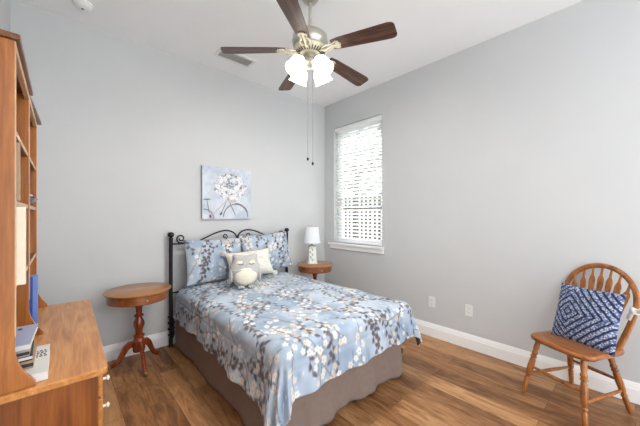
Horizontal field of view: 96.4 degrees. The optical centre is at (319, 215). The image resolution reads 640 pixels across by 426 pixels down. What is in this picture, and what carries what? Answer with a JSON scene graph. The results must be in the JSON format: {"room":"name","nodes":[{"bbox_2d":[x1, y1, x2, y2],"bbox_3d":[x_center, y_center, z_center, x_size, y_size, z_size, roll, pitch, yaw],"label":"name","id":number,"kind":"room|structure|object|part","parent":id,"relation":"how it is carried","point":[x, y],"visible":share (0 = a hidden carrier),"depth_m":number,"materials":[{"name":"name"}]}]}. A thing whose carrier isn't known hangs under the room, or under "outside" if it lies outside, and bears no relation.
{"room":"bedroom","nodes":[
{"label":"bedroom","id":0,"kind":"room"},
{"bbox_2d":[0,0,10,31],"bbox_3d":[-0.884,-0.175,0.431,0.150,3.050,5.027,0,0,-42],"label":"wall","id":1,"kind":"structure","parent":0,"point":[5,5],"depth_m":2.03,"materials":[{"name":"paint"}]},
{"bbox_2d":[11,0,324,346],"bbox_3d":[-1.223,-0.175,3.416,3.358,3.050,0.150,0,0,-42],"label":"wall","id":2,"kind":"structure","parent":0,"point":[126,133],"depth_m":2.81,"materials":[{"name":"paint"}]},
{"bbox_2d":[103,329,175,361],"bbox_3d":[-1.167,1.278,3.355,3.358,0.145,0.016,0,0,-42],"label":"baseboard","id":3,"kind":"structure","parent":2,"relation":"attached to","point":[112,352],"depth_m":2.76,"materials":[{"name":"paint"}]},
{"bbox_2d":[201,165,250,218],"bbox_3d":[-1.101,-0.257,3.398,0.600,0.600,0.036,0,0,-42],"label":"canvas painting","id":4,"kind":"object","parent":2,"relation":"attached to","point":[225,192],"visible":1,"depth_m":3.36,"materials":[{"name":"paint"}]},
{"bbox_2d":[19,0,583,106],"bbox_3d":[0.415,-1.750,1.610,3.658,0.100,5.027,0,0,-42],"label":"ceiling","id":5,"kind":"structure","parent":0,"point":[428,31],"depth_m":2.59,"materials":[{"name":"paint"}]},
{"bbox_2d":[71,0,92,11],"bbox_3d":[-1.905,-1.676,2.295,0.136,0.048,0.136,0,0,-42],"label":"smoke detector","id":6,"kind":"object","parent":5,"relation":"attached to","point":[83,5],"visible":1,"depth_m":2.27,"materials":[{"name":"white plastic"}]},
{"bbox_2d":[214,48,256,67],"bbox_3d":[-0.911,-1.693,3.089,0.400,0.013,0.200,0,0,-42],"label":"ceiling vent","id":7,"kind":"object","parent":5,"relation":"in","point":[238,59],"visible":0.91,"depth_m":3.10,"materials":[{"name":"white plastic"}]},
{"bbox_2d":[221,0,396,164],"bbox_3d":[-0.041,-1.042,2.232,1.221,1.316,1.277,0,0,-42],"label":"ceiling fan","id":8,"kind":"object","parent":5,"relation":"hanging from","point":[310,43],"visible":1,"depth_m":2.11,"materials":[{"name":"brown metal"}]},
{"bbox_3d":[-0.497,-1.238,2.149,0.470,0.061,0.134,0,0,-7],"label":"blade","id":9,"kind":"part","parent":8,"relation":"part of","materials":[{"name":"brown wood"}]},
{"bbox_3d":[-0.254,-1.238,2.583,0.134,0.061,0.470,0,0,-25],"label":"blade","id":10,"kind":"part","parent":8,"relation":"part of","materials":[{"name":"brown wood"}]},
{"bbox_3d":[-0.160,-1.238,1.783,0.134,0.061,0.470,0,0,11],"label":"blade","id":11,"kind":"part","parent":8,"relation":"part of","materials":[{"name":"brown wood"}]},
{"bbox_3d":[-0.175,-1.105,2.102,0.155,0.153,0.150,0,0,-42],"label":"lamp shade","id":12,"kind":"part","parent":8,"relation":"part of","materials":[{"name":"white glass"}]},
{"bbox_3d":[-0.173,-1.105,2.297,0.150,0.153,0.155,0,0,-42],"label":"lamp shade","id":13,"kind":"part","parent":8,"relation":"part of","materials":[{"name":"white glass"}]},
{"bbox_3d":[0.020,-1.105,2.099,0.150,0.153,0.155,0,0,-42],"label":"lamp shade","id":14,"kind":"part","parent":8,"relation":"part of","materials":[{"name":"white glass"}]},
{"bbox_3d":[0.022,-1.105,2.295,0.155,0.153,0.150,0,0,-42],"label":"lamp shade","id":15,"kind":"part","parent":8,"relation":"part of","materials":[{"name":"white glass"}]},
{"bbox_3d":[0.235,-1.238,2.486,0.470,0.061,0.134,0,0,-43],"label":"blade","id":16,"kind":"part","parent":8,"relation":"part of","materials":[{"name":"brown wood"}]},
{"bbox_3d":[0.293,-1.238,1.991,0.470,0.061,0.134,0,0,29],"label":"blade","id":17,"kind":"part","parent":8,"relation":"part of","materials":[{"name":"brown wood"}]},
{"bbox_2d":[102,333,639,425],"bbox_3d":[0.415,1.400,1.610,3.658,0.100,5.027,0,0,-42],"label":"floor","id":18,"kind":"structure","parent":0,"point":[441,383],"depth_m":2.13,"materials":[{"name":"brown wood"}]},
{"bbox_2d":[0,299,109,425],"bbox_3d":[-1.376,0.970,1.427,0.438,0.760,1.205,0,0,-41],"label":"desk","id":19,"kind":"object","parent":18,"relation":"on","point":[72,392],"visible":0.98,"depth_m":1.09,"materials":[{"name":"brown wood"}]},
{"bbox_2d":[0,29,46,394],"bbox_3d":[-1.468,-0.007,1.359,0.222,1.195,1.222,0,0,-42],"label":"hutch","id":20,"kind":"object","parent":19,"relation":"on","point":[19,117],"visible":0.96,"depth_m":0.96,"materials":[{"name":"brown wood"}]},
{"bbox_2d":[16,142,19,200],"bbox_3d":[-1.097,-0.150,0.942,0.152,0.199,0.015,0,0,-42],"label":"book","id":21,"kind":"object","parent":20,"relation":"on","point":[17,144],"visible":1,"depth_m":0.98,"materials":[{"name":"beige paper"}]},
{"bbox_2d":[16,207,25,284],"bbox_3d":[-1.092,0.105,0.940,0.176,0.268,0.028,0,0,-42],"label":"album","id":22,"kind":"object","parent":20,"relation":"on","point":[20,211],"visible":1,"depth_m":0.98,"materials":[{"name":"beige paper"}]},
{"bbox_3d":[-1.285,-0.291,1.120,0.160,0.018,0.557,0,0,-42],"label":"shelf","id":23,"kind":"part","parent":20,"relation":"part of","materials":[{"name":"brown wood"}]},
{"bbox_3d":[-1.461,0.003,1.351,0.222,1.175,0.020,0,0,-42],"label":"upright panel","id":24,"kind":"part","parent":20,"relation":"part of","materials":[{"name":"brown wood"}]},
{"bbox_2d":[30,194,37,203],"bbox_3d":[-1.662,-0.092,1.574,0.150,0.087,0.300,0,0,-42],"label":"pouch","id":25,"kind":"object","parent":20,"relation":"on","point":[32,199],"visible":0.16,"depth_m":1.54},
{"bbox_3d":[-1.853,0.003,1.783,0.222,1.175,0.020,0,0,-42],"label":"upright panel","id":26,"kind":"part","parent":20,"relation":"part of","materials":[{"name":"brown wood"}]},
{"bbox_2d":[29,276,32,318],"bbox_3d":[-1.545,0.455,1.433,0.148,0.269,0.035,0,0,-42],"label":"binder","id":27,"kind":"object","parent":19,"relation":"on","point":[31,278],"visible":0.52,"depth_m":1.47,"materials":[{"name":"blue plastic"}]},
{"bbox_2d":[30,274,37,323],"bbox_3d":[-1.564,0.454,1.468,0.166,0.271,0.038,0,0,-42],"label":"binder","id":28,"kind":"object","parent":19,"relation":"on","point":[35,277],"visible":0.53,"depth_m":1.50,"materials":[{"name":"blue plastic"}]},
{"bbox_2d":[25,344,49,381],"bbox_3d":[-1.138,0.574,1.080,0.167,0.030,0.294,0,0,-42],"label":"book","id":29,"kind":"object","parent":19,"relation":"on","point":[40,370],"visible":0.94,"depth_m":1.07,"materials":[{"name":"white paper"}]},
{"bbox_2d":[20,341,36,369],"bbox_3d":[-1.186,0.545,1.077,0.162,0.026,0.226,0,0,-42],"label":"book","id":30,"kind":"object","parent":29,"relation":"on","point":[27,364],"visible":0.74,"depth_m":1.04,"materials":[{"name":"beige paper"}]},
{"bbox_2d":[18,339,33,362],"bbox_3d":[-1.193,0.522,1.077,0.161,0.020,0.226,0,0,-44],"label":"book","id":31,"kind":"object","parent":30,"relation":"on","point":[30,357],"visible":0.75,"depth_m":1.05,"materials":[{"name":"white paper"}]},
{"bbox_2d":[16,345,31,357],"bbox_3d":[-1.195,0.501,1.072,0.162,0.022,0.231,0,0,-42],"label":"book","id":32,"kind":"object","parent":31,"relation":"on","point":[23,353],"visible":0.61,"depth_m":1.03,"materials":[{"name":"white paper"}]},
{"bbox_2d":[15,323,37,351],"bbox_3d":[-1.206,0.480,1.096,0.158,0.018,0.260,0,0,-40],"label":"book","id":33,"kind":"object","parent":32,"relation":"on","point":[25,335],"visible":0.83,"depth_m":1.11,"materials":[{"name":"blue paper"}]},
{"bbox_2d":[36,349,46,357],"bbox_3d":[-1.127,0.559,1.159,0.030,0.001,0.072,0,0,-42],"label":"print","id":34,"kind":"object","parent":29,"relation":"on","point":[40,353],"depth_m":1.16,"materials":[{"name":"black"}]},
{"bbox_3d":[-1.011,0.983,0.983,0.394,0.734,0.020,0,0,-41],"label":"panel","id":35,"kind":"part","parent":19,"relation":"part of","materials":[{"name":"orange wood"}]},
{"bbox_3d":[-1.049,0.780,1.335,0.017,0.110,0.554,0,0,-41],"label":"drawer","id":36,"kind":"part","parent":19,"relation":"part of","materials":[{"name":"brown wood"}]},
{"bbox_3d":[-1.049,0.668,1.335,0.017,0.093,0.554,0,0,-41],"label":"drawer","id":37,"kind":"part","parent":19,"relation":"part of","materials":[{"name":"brown wood"}]},
{"bbox_2d":[103,282,170,375],"bbox_3d":[-1.620,1.005,2.562,0.524,0.690,0.516,0,0,45],"label":"pedestal table","id":38,"kind":"object","parent":18,"relation":"on","point":[137,295],"visible":0.99,"depth_m":2.51,"materials":[{"name":"brown wood"}]},
{"bbox_3d":[-1.747,1.234,2.531,0.202,0.226,0.034,0,0,-15],"label":"leg","id":39,"kind":"part","parent":38,"relation":"part of","materials":[{"name":"brown wood"}]},
{"bbox_3d":[-1.532,1.234,2.474,0.202,0.226,0.034,0,0,45],"label":"leg","id":40,"kind":"part","parent":38,"relation":"part of","materials":[{"name":"brown wood"}]},
{"bbox_3d":[-1.472,0.717,2.414,0.054,0.058,0.279,0,0,45],"label":"drawer","id":41,"kind":"part","parent":38,"relation":"part of","materials":[{"name":"brown wood"}]},
{"bbox_3d":[-1.590,1.234,2.689,0.034,0.226,0.202,0,0,15],"label":"leg","id":42,"kind":"part","parent":38,"relation":"part of","materials":[{"name":"brown wood"}]},
{"bbox_2d":[167,228,402,352],"bbox_3d":[-0.384,0.760,2.754,1.530,1.181,1.876,0,0,-42],"label":"bed","id":43,"kind":"object","parent":18,"relation":"on","point":[171,322],"visible":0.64,"depth_m":2.92,"materials":[{"name":"black metal"}]},
{"bbox_3d":[-1.532,0.761,2.937,0.062,1.178,0.062,0,0,-42],"label":"headboard post","id":44,"kind":"part","parent":43,"relation":"part of","materials":[{"name":"black metal"}]},
{"bbox_3d":[-1.171,0.236,3.265,0.488,0.134,0.016,0,0,-42],"label":"arched rail","id":45,"kind":"part","parent":43,"relation":"part of","materials":[{"name":"black metal"}]},
{"bbox_3d":[-0.816,0.236,3.586,0.488,0.134,0.016,0,0,-42],"label":"arched rail","id":46,"kind":"part","parent":43,"relation":"part of","materials":[{"name":"black metal"}]},
{"bbox_3d":[-0.455,0.761,3.914,0.062,1.178,0.062,0,0,-42],"label":"headboard post","id":47,"kind":"part","parent":43,"relation":"part of","materials":[{"name":"black metal"}]},
{"bbox_2d":[175,320,402,425],"bbox_3d":[-0.371,1.157,2.681,1.338,0.362,1.854,0,0,-42],"label":"bed skirt","id":48,"kind":"object","parent":43,"relation":"hanging from","point":[320,407],"visible":0.44,"depth_m":2.04,"materials":[{"name":"beige fabric"}]},
{"bbox_2d":[297,261,332,279],"bbox_3d":[-0.068,1.007,3.922,0.500,0.685,0.508,0,0,-22],"label":"pedestal table","id":49,"kind":"object","parent":18,"relation":"on","point":[321,267],"visible":0.51,"depth_m":3.77,"materials":[{"name":"brown wood"}]},
{"bbox_2d":[303,225,319,263],"bbox_3d":[-0.112,0.395,3.928,0.236,0.540,0.236,0,0,-17],"label":"table lamp","id":50,"kind":"object","parent":49,"relation":"on","point":[311,236],"visible":1,"depth_m":3.86,"materials":[{"name":"beige ceramic"}]},
{"bbox_3d":[-0.112,0.270,3.928,0.236,0.220,0.236,0,0,-17],"label":"lamp shade","id":51,"kind":"part","parent":50,"relation":"part of","materials":[{"name":"fabric"}]},
{"bbox_3d":[0.008,0.722,3.735,0.270,0.058,0.053,0,0,-22],"label":"drawer","id":52,"kind":"part","parent":49,"relation":"part of","materials":[{"name":"brown wood"}]},
{"bbox_2d":[521,263,639,425],"bbox_3d":[1.859,0.855,2.062,0.552,0.990,0.475,0,0,-16],"label":"chair","id":53,"kind":"object","parent":18,"relation":"on","point":[572,349],"visible":0.81,"depth_m":1.98,"materials":[{"name":"brown wood"}]},
{"bbox_3d":[1.598,1.140,2.167,0.127,0.418,0.043,0,0,20],"label":"leg","id":54,"kind":"part","parent":53,"relation":"part of","materials":[{"name":"brown wood"}]},
{"bbox_3d":[1.968,1.140,2.248,0.155,0.420,0.043,0,0,-42],"label":"leg","id":55,"kind":"part","parent":53,"relation":"part of","materials":[{"name":"brown wood"}]},
{"bbox_3d":[1.833,0.924,2.054,0.432,0.040,0.405,0,0,-16],"label":"seat","id":56,"kind":"part","parent":53,"relation":"part of","materials":[{"name":"brown wood"}]},
{"bbox_3d":[1.694,1.140,1.833,0.043,0.418,0.127,0,0,38],"label":"leg","id":57,"kind":"part","parent":53,"relation":"part of","materials":[{"name":"brown wood"}]},
{"bbox_2d":[551,283,626,356],"bbox_3d":[1.844,0.705,1.996,0.150,0.390,0.399,0,0,-14],"label":"throw cushion","id":58,"kind":"object","parent":53,"relation":"on","point":[591,318],"visible":1,"depth_m":1.93,"materials":[{"name":"blue fabric"}]},
{"bbox_3d":[2.050,1.140,1.962,0.155,0.420,0.043,0,0,12],"label":"leg","id":59,"kind":"part","parent":53,"relation":"part of","materials":[{"name":"brown wood"}]},
{"bbox_2d":[626,307,639,320],"bbox_3d":[2.105,0.655,1.859,0.069,0.093,0.150,0,0,-16],"label":"tie","id":60,"kind":"object","parent":53,"relation":"on","point":[632,311],"visible":1,"depth_m":1.89,"materials":[{"name":"white fabric"}]},
{"bbox_2d":[325,0,639,383],"bbox_3d":[1.715,-0.175,2.788,0.150,3.050,5.027,0,0,-42],"label":"wall","id":61,"kind":"structure","parent":0,"point":[511,159],"depth_m":2.63,"materials":[{"name":"paint"}]},
{"bbox_2d":[328,123,383,253],"bbox_3d":[0.524,-0.405,4.064,0.190,1.810,0.999,0,0,-42],"label":"window","id":62,"kind":"structure","parent":61,"relation":"in","point":[362,248],"depth_m":4.10,"materials":[{"name":"plastic"}]},
{"bbox_3d":[0.503,0.423,4.045,0.133,0.034,0.999,0,0,-42],"label":"sill","id":63,"kind":"part","parent":62,"relation":"part of","materials":[{"name":"paint"}]},
{"bbox_2d":[335,114,381,245],"bbox_3d":[0.534,-0.454,4.035,0.074,1.705,0.858,0,0,-42],"label":"window blind","id":64,"kind":"object","parent":62,"relation":"attached to","point":[376,120],"visible":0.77,"depth_m":4.01,"materials":[{"name":"plastic"}]},
{"bbox_3d":[0.538,0.389,4.040,0.054,0.020,0.852,0,0,-42],"label":"rail","id":65,"kind":"part","parent":64,"relation":"part of","materials":[{"name":"plastic"}]},
{"bbox_3d":[0.593,-0.453,4.089,0.055,1.715,0.874,0,0,-42],"label":"frame","id":66,"kind":"part","parent":62,"relation":"part of","materials":[{"name":"plastic"}]},
{"bbox_3d":[0.587,0.037,4.084,0.020,0.665,0.804,0,0,-42],"label":"sash","id":67,"kind":"part","parent":62,"relation":"part of","materials":[{"name":"plastic"}]},
{"bbox_3d":[0.602,-0.765,4.097,0.020,1.020,0.804,0,0,-42],"label":"sash","id":68,"kind":"part","parent":62,"relation":"part of","materials":[{"name":"plastic"}]},
{"bbox_2d":[429,296,434,307],"bbox_3d":[1.246,0.965,3.187,0.009,0.116,0.072,0,0,-42],"label":"wall outlet","id":69,"kind":"object","parent":61,"relation":"attached to","point":[431,299],"visible":1,"depth_m":3.19,"materials":[{"name":"white plastic"}]},
{"bbox_2d":[465,304,472,316],"bbox_3d":[1.508,0.965,2.898,0.009,0.116,0.072,0,0,-42],"label":"wall outlet","id":70,"kind":"object","parent":61,"relation":"attached to","point":[468,308],"visible":1,"depth_m":2.89,"materials":[{"name":"white plastic"}]},
{"bbox_2d":[414,318,639,404],"bbox_3d":[1.704,1.278,2.677,0.016,0.145,4.877,0,0,-42],"label":"baseboard","id":71,"kind":"structure","parent":61,"relation":"attached to","point":[596,381],"depth_m":2.57,"materials":[{"name":"paint"}]},
{"bbox_3d":[-0.397,1.067,2.711,1.225,0.183,1.780,0,0,-42],"label":"box spring","id":72,"kind":"object","parent":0,"visible":0},
{"bbox_3d":[-0.358,0.881,2.713,1.255,0.182,1.830,0,0,-42],"label":"mattress","id":73,"kind":"object","parent":72,"relation":"on","visible":0},
{"bbox_2d":[173,272,421,425],"bbox_3d":[-0.301,0.990,2.631,1.538,0.550,1.893,0,0,-42],"label":"comforter","id":74,"kind":"object","parent":73,"relation":"on","point":[280,339],"visible":0.94,"depth_m":2.00,"materials":[{"name":"blue fabric"}]},
{"bbox_2d":[183,238,240,285],"bbox_3d":[-1.115,0.485,3.100,0.170,0.465,0.668,0,0,44],"label":"bed pillow","id":75,"kind":"object","parent":74,"relation":"on","point":[205,263],"visible":0.78,"depth_m":2.98,"materials":[{"name":"blue fabric"}]},
{"bbox_2d":[229,253,260,288],"bbox_3d":[-0.756,0.554,2.890,0.320,0.325,0.239,0,0,-22],"label":"owl","id":76,"kind":"object","parent":74,"relation":"on","point":[244,270],"visible":1,"depth_m":2.81,"materials":[{"name":"fabric"}]},
{"bbox_2d":[220,244,277,283],"bbox_3d":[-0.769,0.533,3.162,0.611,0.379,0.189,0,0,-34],"label":"throw pillow","id":77,"kind":"object","parent":74,"relation":"on","point":[263,258],"visible":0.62,"depth_m":3.18,"materials":[{"name":"beige fabric"}]},
{"bbox_2d":[239,231,292,268],"bbox_3d":[-0.641,0.455,3.534,0.682,0.487,0.166,0,0,-40],"label":"bed pillow","id":78,"kind":"object","parent":74,"relation":"on","point":[279,255],"visible":0.73,"depth_m":3.53,"materials":[{"name":"blue fabric"}]},
{"label":"outside","id":79,"kind":"structure","parent":0,"visible":0},
{"bbox_3d":[3.418,1.575,9.849,11.840,0.050,22.000,0,0,-42],"label":"ground","id":80,"kind":"structure","parent":79,"visible":0},
{"bbox_2d":[343,196,381,238],"bbox_3d":[1.111,0.525,6.710,0.060,1.950,5.750,0,0,-42],"label":"picket fence","id":81,"kind":"object","parent":80,"relation":"on","point":[378,196],"visible":0.08,"depth_m":6.78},
{"bbox_2d":[344,126,381,237],"bbox_3d":[1.349,-1.327,10.977,4.408,5.759,4.451,0,0,-42],"label":"tree","id":82,"kind":"object","parent":80,"relation":"on","point":[371,126],"visible":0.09,"depth_m":10.86,"materials":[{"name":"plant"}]}
]}

